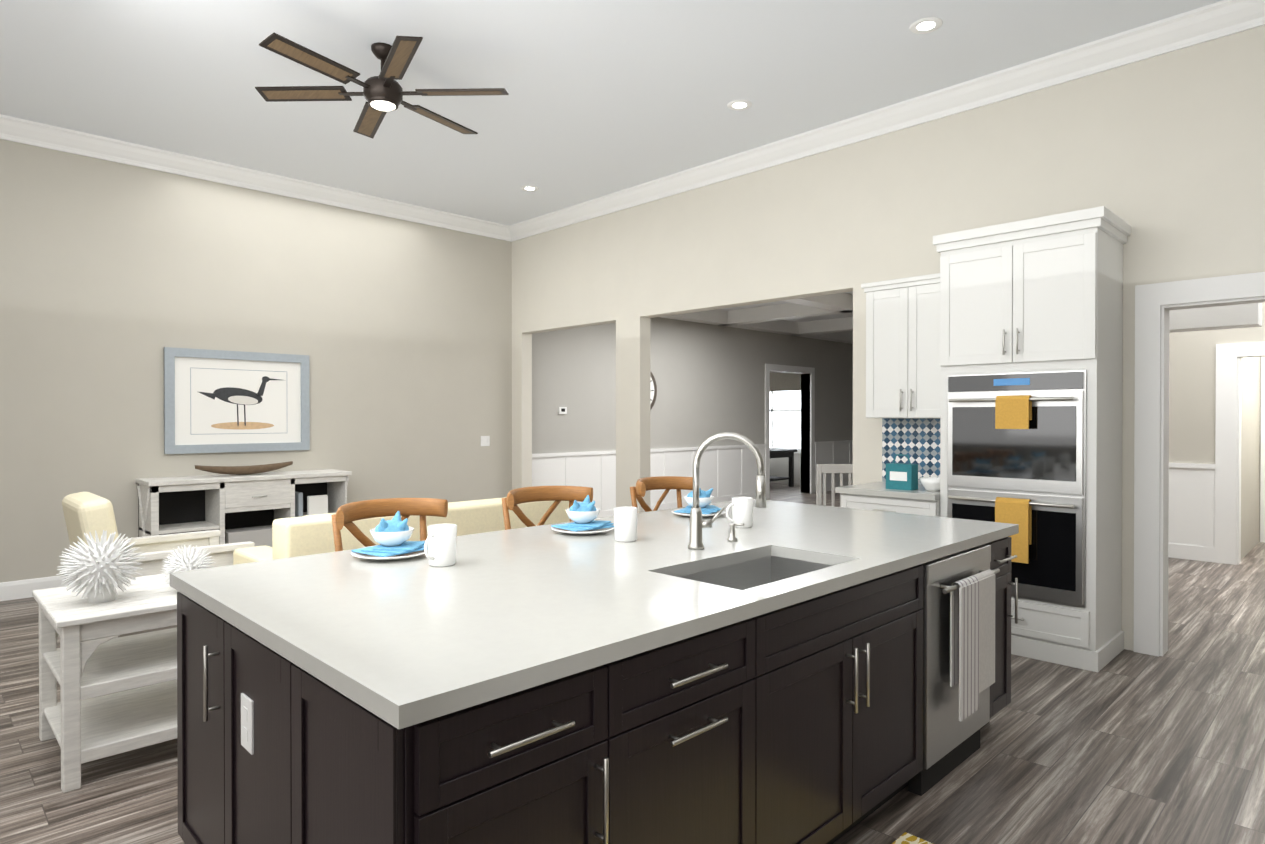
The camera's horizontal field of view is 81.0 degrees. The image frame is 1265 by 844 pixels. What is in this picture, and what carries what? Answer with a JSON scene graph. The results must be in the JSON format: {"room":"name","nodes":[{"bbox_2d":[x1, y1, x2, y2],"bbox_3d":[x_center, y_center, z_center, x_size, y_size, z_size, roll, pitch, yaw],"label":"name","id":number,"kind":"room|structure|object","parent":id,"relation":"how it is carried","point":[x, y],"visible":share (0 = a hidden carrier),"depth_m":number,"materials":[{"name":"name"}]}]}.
{"room":"kitchen","nodes":[
{"label":"kitchen","id":0,"kind":"room"},
{"bbox_2d":[0,139,852,582],"bbox_3d":[-1.704,-0.488,8.832,18.900,3.660,0.200,0,1,-45],"label":"wall","id":1,"kind":"structure","parent":0,"point":[116,278],"depth_m":7.19,"materials":[{"name":"beige paint"}]},
{"bbox_2d":[0,575,70,600],"bbox_3d":[-4.893,1.292,5.547,9.670,0.140,0.016,0,1,-45],"label":"baseboard","id":2,"kind":"structure","parent":1,"relation":"attached to","point":[13,590],"depth_m":5.73,"materials":[{"name":"white paint"}]},
{"bbox_2d":[164,347,309,453],"bbox_3d":[-3.593,-0.186,6.804,1.220,0.920,0.034,0,1,-45],"label":"picture frame","id":3,"kind":"object","parent":1,"relation":"attached to","point":[218,401],"visible":1,"depth_m":6.77,"materials":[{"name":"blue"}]},
{"bbox_2d":[0,114,507,239],"bbox_3d":[-4.858,-2.222,5.482,9.420,0.150,0.125,0,1,-45],"label":"crown molding","id":4,"kind":"structure","parent":1,"relation":"attached to","point":[14,129],"depth_m":6.66,"materials":[{"name":"white paint"}]},
{"bbox_2d":[481,436,489,445],"bbox_3d":[-1.722,0.223,8.669,0.120,0.120,0.011,0,1,-45],"label":"switch plate","id":5,"kind":"object","parent":1,"relation":"attached to","point":[485,440],"visible":1,"depth_m":8.67,"materials":[{"name":"white plastic"}]},
{"bbox_2d":[559,407,566,413],"bbox_3d":[-0.892,-0.148,9.477,0.120,0.090,0.023,0,1,-45],"label":"thermostat","id":6,"kind":"object","parent":1,"relation":"attached to","point":[562,410],"visible":0.93,"depth_m":9.47,"materials":[{"name":"white plastic"}]},
{"bbox_2d":[650,371,656,409],"bbox_3d":[0.091,-0.449,10.430,0.720,0.720,0.044,0,1,-45],"label":"wall clock","id":7,"kind":"object","parent":1,"relation":"attached to","point":[653,390],"visible":0.21,"depth_m":10.61,"materials":[{"name":"metal"}]},
{"bbox_2d":[532,364,852,517],"bbox_3d":[1.812,0.166,12.143,8.850,2.310,0.030,0,1,-45],"label":"trim","id":8,"kind":"structure","parent":1,"relation":"attached to","point":[731,470],"depth_m":11.53,"materials":[{"name":"white paint"}]},
{"bbox_2d":[0,0,1222,224],"bbox_3d":[-0.993,-2.323,1.656,9.850,0.100,11.400,0,1,-45],"label":"ceiling","id":9,"kind":"structure","parent":0,"point":[606,98],"depth_m":4.89,"materials":[{"name":"white paint"}]},
{"bbox_2d":[255,33,508,138],"bbox_3d":[-1.528,-2.108,4.543,1.507,0.366,1.498,0,1,-45],"label":"ceiling fan","id":10,"kind":"object","parent":9,"relation":"hanging from","point":[383,93],"visible":1,"depth_m":4.48,"materials":[{"name":"brown wood"}]},
{"bbox_2d":[521,185,538,191],"bbox_3d":[-1.014,-2.306,7.324,0.180,0.006,0.180,0,1,-45],"label":"recessed light","id":11,"kind":"object","parent":9,"relation":"in","point":[528,188],"visible":1,"depth_m":7.32,"materials":[{"name":"white paint"}]},
{"bbox_2d":[727,100,751,109],"bbox_3d":[0.775,-2.294,5.367,0.180,0.006,0.180,0,1,-45],"label":"recessed light","id":12,"kind":"object","parent":9,"relation":"in","point":[741,104],"visible":1,"depth_m":5.36,"materials":[{"name":"white paint"}]},
{"bbox_2d":[909,17,942,33],"bbox_3d":[1.694,-2.287,4.279,0.180,0.006,0.180,0,1,-45],"label":"recessed light","id":13,"kind":"object","parent":9,"relation":"in","point":[931,24],"visible":1,"depth_m":4.27,"materials":[{"name":"white paint"}]},
{"bbox_2d":[0,483,1264,843],"bbox_3d":[0.648,1.407,6.459,18.900,0.100,15.900,0,1,-45],"label":"floor","id":14,"kind":"structure","parent":0,"point":[1132,747],"depth_m":3.03,"materials":[{"name":"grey wood"}]},
{"bbox_2d":[32,574,178,792],"bbox_3d":[-2.043,1.054,3.290,0.900,0.645,0.704,0,1,-45],"label":"side table","id":15,"kind":"object","parent":14,"relation":"on","point":[118,695],"visible":0.44,"depth_m":2.99,"materials":[{"name":"white wood"}]},
{"bbox_2d":[56,530,144,603],"bbox_3d":[-2.176,0.586,3.034,0.294,0.294,0.293,0,1,-45],"label":"urchin","id":16,"kind":"object","parent":15,"relation":"on","point":[102,569],"visible":1,"depth_m":2.98,"materials":[{"name":"white"}]},
{"bbox_2d":[160,544,215,583],"bbox_3d":[-1.920,0.629,3.203,0.206,0.206,0.205,0,1,-45],"label":"urchin","id":17,"kind":"object","parent":15,"relation":"on","point":[186,559],"visible":0.67,"depth_m":3.17,"materials":[{"name":"white"}]},
{"bbox_2d":[62,492,253,637],"bbox_3d":[-2.850,0.891,4.452,0.855,0.956,0.730,0,1,-45],"label":"armchair","id":18,"kind":"object","parent":14,"relation":"on","point":[86,512],"visible":0.29,"depth_m":4.19,"materials":[{"name":"beige fabric"}]},
{"bbox_2d":[62,492,117,550],"bbox_3d":[-2.857,0.721,4.444,0.835,0.616,0.620,0,1,-45],"label":"cushion","id":19,"kind":"object","parent":18,"relation":"on","point":[84,512],"depth_m":4.02,"materials":[{"name":"beige fabric"}]},
{"bbox_2d":[135,469,351,546],"bbox_3d":[-3.431,0.915,6.661,1.660,0.880,0.471,0,1,-45],"label":"console","id":20,"kind":"object","parent":14,"relation":"on","point":[241,508],"visible":0.6,"depth_m":6.50,"materials":[{"name":"white wood"}]},
{"bbox_2d":[195,461,292,474],"bbox_3d":[-3.459,0.419,6.630,0.806,0.104,0.173,0,1,-45],"label":"bowl","id":21,"kind":"object","parent":20,"relation":"on","point":[242,470],"visible":1,"depth_m":6.57,"materials":[{"name":"brown wood"}]},
{"bbox_2d":[331,498,447,551],"bbox_3d":[-0.849,0.846,2.818,0.492,1.070,0.513,0,1,-45],"label":"stool","id":22,"kind":"object","parent":14,"relation":"on","point":[345,515],"visible":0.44,"depth_m":2.98,"materials":[{"name":"wood"}]},
{"bbox_2d":[233,497,568,564],"bbox_3d":[-1.396,0.937,4.755,1.900,0.860,0.890,0,1,-45],"label":"sofa","id":23,"kind":"object","parent":14,"relation":"on","point":[302,535],"visible":0.02,"depth_m":4.26,"materials":[{"name":"beige fabric"}]},
{"bbox_2d":[501,486,592,529],"bbox_3d":[-0.308,0.843,3.354,0.487,1.070,0.510,0,1,-45],"label":"stool","id":24,"kind":"object","parent":14,"relation":"on","point":[557,495],"visible":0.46,"depth_m":3.54,"materials":[{"name":"wood"}]},
{"bbox_2d":[170,531,1018,843],"bbox_3d":[0.169,0.943,2.785,3.018,0.874,1.503,0,1,-45],"label":"kitchen island","id":25,"kind":"object","parent":14,"relation":"on","point":[778,673],"depth_m":1.86,"materials":[{"name":"black wood"}]},
{"bbox_2d":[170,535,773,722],"bbox_3d":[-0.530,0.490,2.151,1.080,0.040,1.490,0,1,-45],"label":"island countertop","id":26,"kind":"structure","parent":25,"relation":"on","point":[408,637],"depth_m":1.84,"materials":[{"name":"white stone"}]},
{"bbox_2d":[351,511,427,559],"bbox_3d":[-0.835,0.391,2.574,0.269,0.151,0.269,0,1,-45],"label":"place setting","id":27,"kind":"object","parent":26,"relation":"on","point":[392,536],"visible":0.96,"depth_m":2.52,"materials":[{"name":"white ceramic"}]},
{"bbox_2d":[424,524,456,566],"bbox_3d":[-0.636,0.404,2.419,0.127,0.128,0.094,0,1,-45],"label":"mug","id":28,"kind":"object","parent":26,"relation":"on","point":[440,544],"visible":1,"depth_m":2.39,"materials":[{"name":"white ceramic"}]},
{"bbox_2d":[474,519,889,606],"bbox_3d":[0.093,0.486,2.766,0.670,0.040,1.490,0,1,-45],"label":"island countertop","id":29,"kind":"structure","parent":25,"relation":"on","point":[655,548],"depth_m":2.65,"materials":[{"name":"white stone"}]},
{"bbox_2d":[551,495,613,534],"bbox_3d":[-0.209,0.388,3.121,0.269,0.151,0.269,0,1,-45],"label":"place setting","id":30,"kind":"object","parent":29,"relation":"on","point":[583,515],"visible":1,"depth_m":3.07,"materials":[{"name":"white ceramic"}]},
{"bbox_2d":[614,506,637,541],"bbox_3d":[-0.017,0.401,2.917,0.121,0.128,0.093,0,1,-45],"label":"mug","id":31,"kind":"object","parent":29,"relation":"on","point":[625,523],"visible":0.96,"depth_m":2.87,"materials":[{"name":"white ceramic"}]},
{"bbox_2d":[688,432,765,549],"bbox_3d":[0.341,0.251,2.697,0.168,0.430,0.254,0,1,-45],"label":"faucet","id":32,"kind":"object","parent":29,"relation":"on","point":[697,523],"visible":1,"depth_m":2.71,"materials":[{"name":"silver metal"}]},
{"bbox_2d":[727,523,744,541],"bbox_3d":[0.403,0.428,2.885,0.040,0.075,0.076,0,1,-45],"label":"soap dispenser","id":33,"kind":"object","parent":29,"relation":"on","point":[731,538],"visible":1,"depth_m":2.89,"materials":[{"name":"silver metal"}]},
{"bbox_2d":[602,499,1017,570],"bbox_3d":[0.777,0.482,3.440,1.250,0.040,1.490,0,1,-45],"label":"island countertop","id":34,"kind":"structure","parent":25,"relation":"on","point":[836,534],"depth_m":3.17,"materials":[{"name":"white stone"}]},
{"bbox_2d":[671,488,725,516],"bbox_3d":[0.325,0.385,3.647,0.269,0.151,0.269,0,1,-45],"label":"place setting","id":35,"kind":"object","parent":34,"relation":"on","point":[705,500],"visible":0.71,"depth_m":3.60,"materials":[{"name":"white ceramic"}]},
{"bbox_2d":[726,497,752,527],"bbox_3d":[0.473,0.399,3.260,0.127,0.128,0.094,0,1,-45],"label":"mug","id":36,"kind":"object","parent":34,"relation":"on","point":[742,509],"visible":0.88,"depth_m":3.23,"materials":[{"name":"white ceramic"}]},
{"bbox_2d":[950,569,994,720],"bbox_3d":[1.325,0.853,2.879,0.340,0.512,0.042,0,1,-45],"label":"dish towel","id":37,"kind":"object","parent":25,"relation":"hanging from","point":[972,635],"visible":0.98,"depth_m":2.82,"materials":[{"name":"white fabric"}]},
{"bbox_2d":[630,476,692,511],"bbox_3d":[0.272,0.839,3.929,0.481,1.070,0.507,0,1,-45],"label":"stool","id":38,"kind":"object","parent":14,"relation":"on","point":[645,484],"visible":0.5,"depth_m":4.12,"materials":[{"name":"wood"}]},
{"bbox_2d":[770,449,796,486],"bbox_3d":[2.334,0.927,15.142,1.100,0.750,1.700,0,1,-45],"label":"table","id":39,"kind":"object","parent":14,"relation":"on","point":[780,453],"visible":0.27,"depth_m":14.87,"materials":[{"name":"black wood"}]},
{"bbox_2d":[816,464,852,506],"bbox_3d":[1.860,0.864,6.794,0.460,0.980,0.460,0,0,0],"label":"dining chair","id":40,"kind":"object","parent":14,"relation":"on","point":[824,469],"visible":0.35,"depth_m":6.58,"materials":[{"name":"grey wood"}]},
{"bbox_2d":[835,482,939,516],"bbox_3d":[1.869,0.908,5.105,0.654,0.914,0.698,0,1,-45],"label":"base cabinet","id":41,"kind":"object","parent":14,"relation":"on","point":[879,496],"visible":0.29,"depth_m":4.89,"materials":[{"name":"white wood"}]},
{"bbox_2d":[886,454,917,490],"bbox_3d":[1.811,0.335,4.987,0.102,0.234,0.180,0,1,-45],"label":"bag","id":42,"kind":"object","parent":41,"relation":"on","point":[901,476],"visible":1,"depth_m":4.94,"materials":[{"name":"teal paper"}]},
{"bbox_2d":[919,477,939,490],"bbox_3d":[1.974,0.410,4.867,0.170,0.085,0.170,0,1,-45],"label":"bowl","id":43,"kind":"object","parent":41,"relation":"on","point":[930,483],"visible":0.77,"depth_m":4.82,"materials":[{"name":"white ceramic"}]},
{"bbox_2d":[892,832,932,843],"bbox_3d":[0.591,1.380,1.732,1.500,0.012,0.610,0,1,-45],"label":"rug","id":44,"kind":"object","parent":14,"relation":"on","point":[906,838],"visible":1,"depth_m":2.43,"materials":[{"name":"yellow fabric"}]},
{"bbox_2d":[933,206,1130,671],"bbox_3d":[2.416,0.099,4.539,0.663,2.540,0.935,0,1,-45],"label":"tall cabinet","id":45,"kind":"object","parent":14,"relation":"on","point":[1033,307],"visible":0.85,"depth_m":4.26,"materials":[{"name":"white wood"}]},
{"bbox_2d":[995,395,1031,428],"bbox_3d":[2.206,-0.057,4.292,0.058,0.194,0.180,0,1,-45],"label":"oven towel","id":46,"kind":"object","parent":45,"relation":"hanging from","point":[1013,411],"visible":0.9,"depth_m":4.27,"materials":[{"name":"yellow fabric"}]},
{"bbox_2d":[995,497,1031,563],"bbox_3d":[2.206,0.623,4.297,0.058,0.364,0.180,0,1,-45],"label":"oven towel","id":47,"kind":"object","parent":45,"relation":"hanging from","point":[1014,511],"visible":0.77,"depth_m":4.25,"materials":[{"name":"yellow fabric"}]},
{"bbox_2d":[770,447,800,484],"bbox_3d":[2.625,-0.206,16.300,0.150,3.000,4.350,0,1,-45],"label":"wall","id":48,"kind":"structure","parent":0,"point":[779,467],"depth_m":15.59,"materials":[{"name":"grey paint"}]},
{"bbox_2d":[770,391,800,452],"bbox_3d":[3.004,-0.253,15.866,0.120,1.800,2.400,0,1,-45],"label":"room window","id":49,"kind":"structure","parent":48,"relation":"in","point":[785,419],"depth_m":15.66,"materials":[{"name":"white glass"}]},
{"bbox_2d":[770,372,800,390],"bbox_3d":[2.943,-0.888,15.802,0.050,0.470,2.360,0,1,-45],"label":"window valance","id":50,"kind":"object","parent":49,"relation":"attached to","point":[779,381],"visible":0.21,"depth_m":15.51,"materials":[{"name":"grey fabric"}]},
{"bbox_2d":[719,291,852,321],"bbox_3d":[5.735,-1.755,8.296,9.050,0.100,11.400,0,1,-45],"label":"ceiling","id":51,"kind":"structure","parent":0,"point":[826,317],"depth_m":11.91,"materials":[{"name":"white paint"}]},
{"bbox_2d":[662,293,1261,343],"bbox_3d":[4.189,-1.224,9.759,8.800,0.980,6.750,0,1,-45],"label":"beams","id":52,"kind":"structure","parent":51,"relation":"attached to","point":[771,318],"depth_m":10.68,"materials":[{"name":"white paint"}]},
{"bbox_2d":[512,25,1264,650],"bbox_3d":[2.530,-0.464,5.002,0.150,3.660,11.200,0,1,-45],"label":"wall","id":53,"kind":"structure","parent":0,"point":[1162,157],"depth_m":5.24,"materials":[{"name":"beige paint"}]},
{"bbox_2d":[616,317,649,512],"bbox_3d":[0.005,0.149,7.566,0.150,2.400,0.350,0,1,-45],"label":"pier","id":54,"kind":"object","parent":53,"relation":"attached to","point":[632,401],"visible":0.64,"depth_m":7.48,"materials":[{"name":"beige paint"}]},
{"bbox_2d":[505,0,1264,241],"bbox_3d":[2.432,-2.219,4.894,0.125,0.150,11.200,0,1,-45],"label":"crown molding","id":55,"kind":"structure","parent":53,"relation":"attached to","point":[1216,20],"depth_m":5.12,"materials":[{"name":"white paint"}]},
{"bbox_2d":[861,273,940,417],"bbox_3d":[1.979,-0.505,5.176,0.384,0.960,0.658,0,1,-45],"label":"upper cabinet","id":56,"kind":"object","parent":53,"relation":"attached to","point":[903,373],"visible":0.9,"depth_m":5.08,"materials":[{"name":"white wood"}]},
{"bbox_2d":[882,418,939,483],"bbox_3d":[2.108,0.212,5.316,0.010,0.476,0.668,0,1,-45],"label":"tile backsplash","id":57,"kind":"structure","parent":53,"relation":"attached to","point":[916,440],"depth_m":5.37,"materials":[{"name":"tile"}]},
{"bbox_2d":[1134,272,1264,656],"bbox_3d":[3.467,0.282,4.057,0.190,2.180,1.180,0,1,-45],"label":"door frame","id":58,"kind":"structure","parent":53,"relation":"attached to","point":[1155,303],"depth_m":4.35,"materials":[{"name":"white paint"}]},
{"bbox_2d":[1169,302,1264,559],"bbox_3d":[6.169,-0.170,6.698,0.150,3.050,8.500,0,1,-45],"label":"wall","id":59,"kind":"structure","parent":0,"point":[1192,394],"depth_m":7.16,"materials":[{"name":"beige paint"}]},
{"bbox_2d":[1168,341,1264,564],"bbox_3d":[4.831,0.297,7.930,0.030,2.100,4.870,0,1,-45],"label":"trim","id":60,"kind":"structure","parent":59,"relation":"attached to","point":[1204,512],"depth_m":7.11,"materials":[{"name":"white paint"}]},
{"bbox_2d":[1260,357,1264,542],"bbox_3d":[7.380,0.282,7.944,0.020,2.130,0.990,0,1,-45],"label":"door frame","id":61,"kind":"structure","parent":59,"relation":"attached to","point":[1262,508],"depth_m":8.28,"materials":[{"name":"white paint"}]}
]}

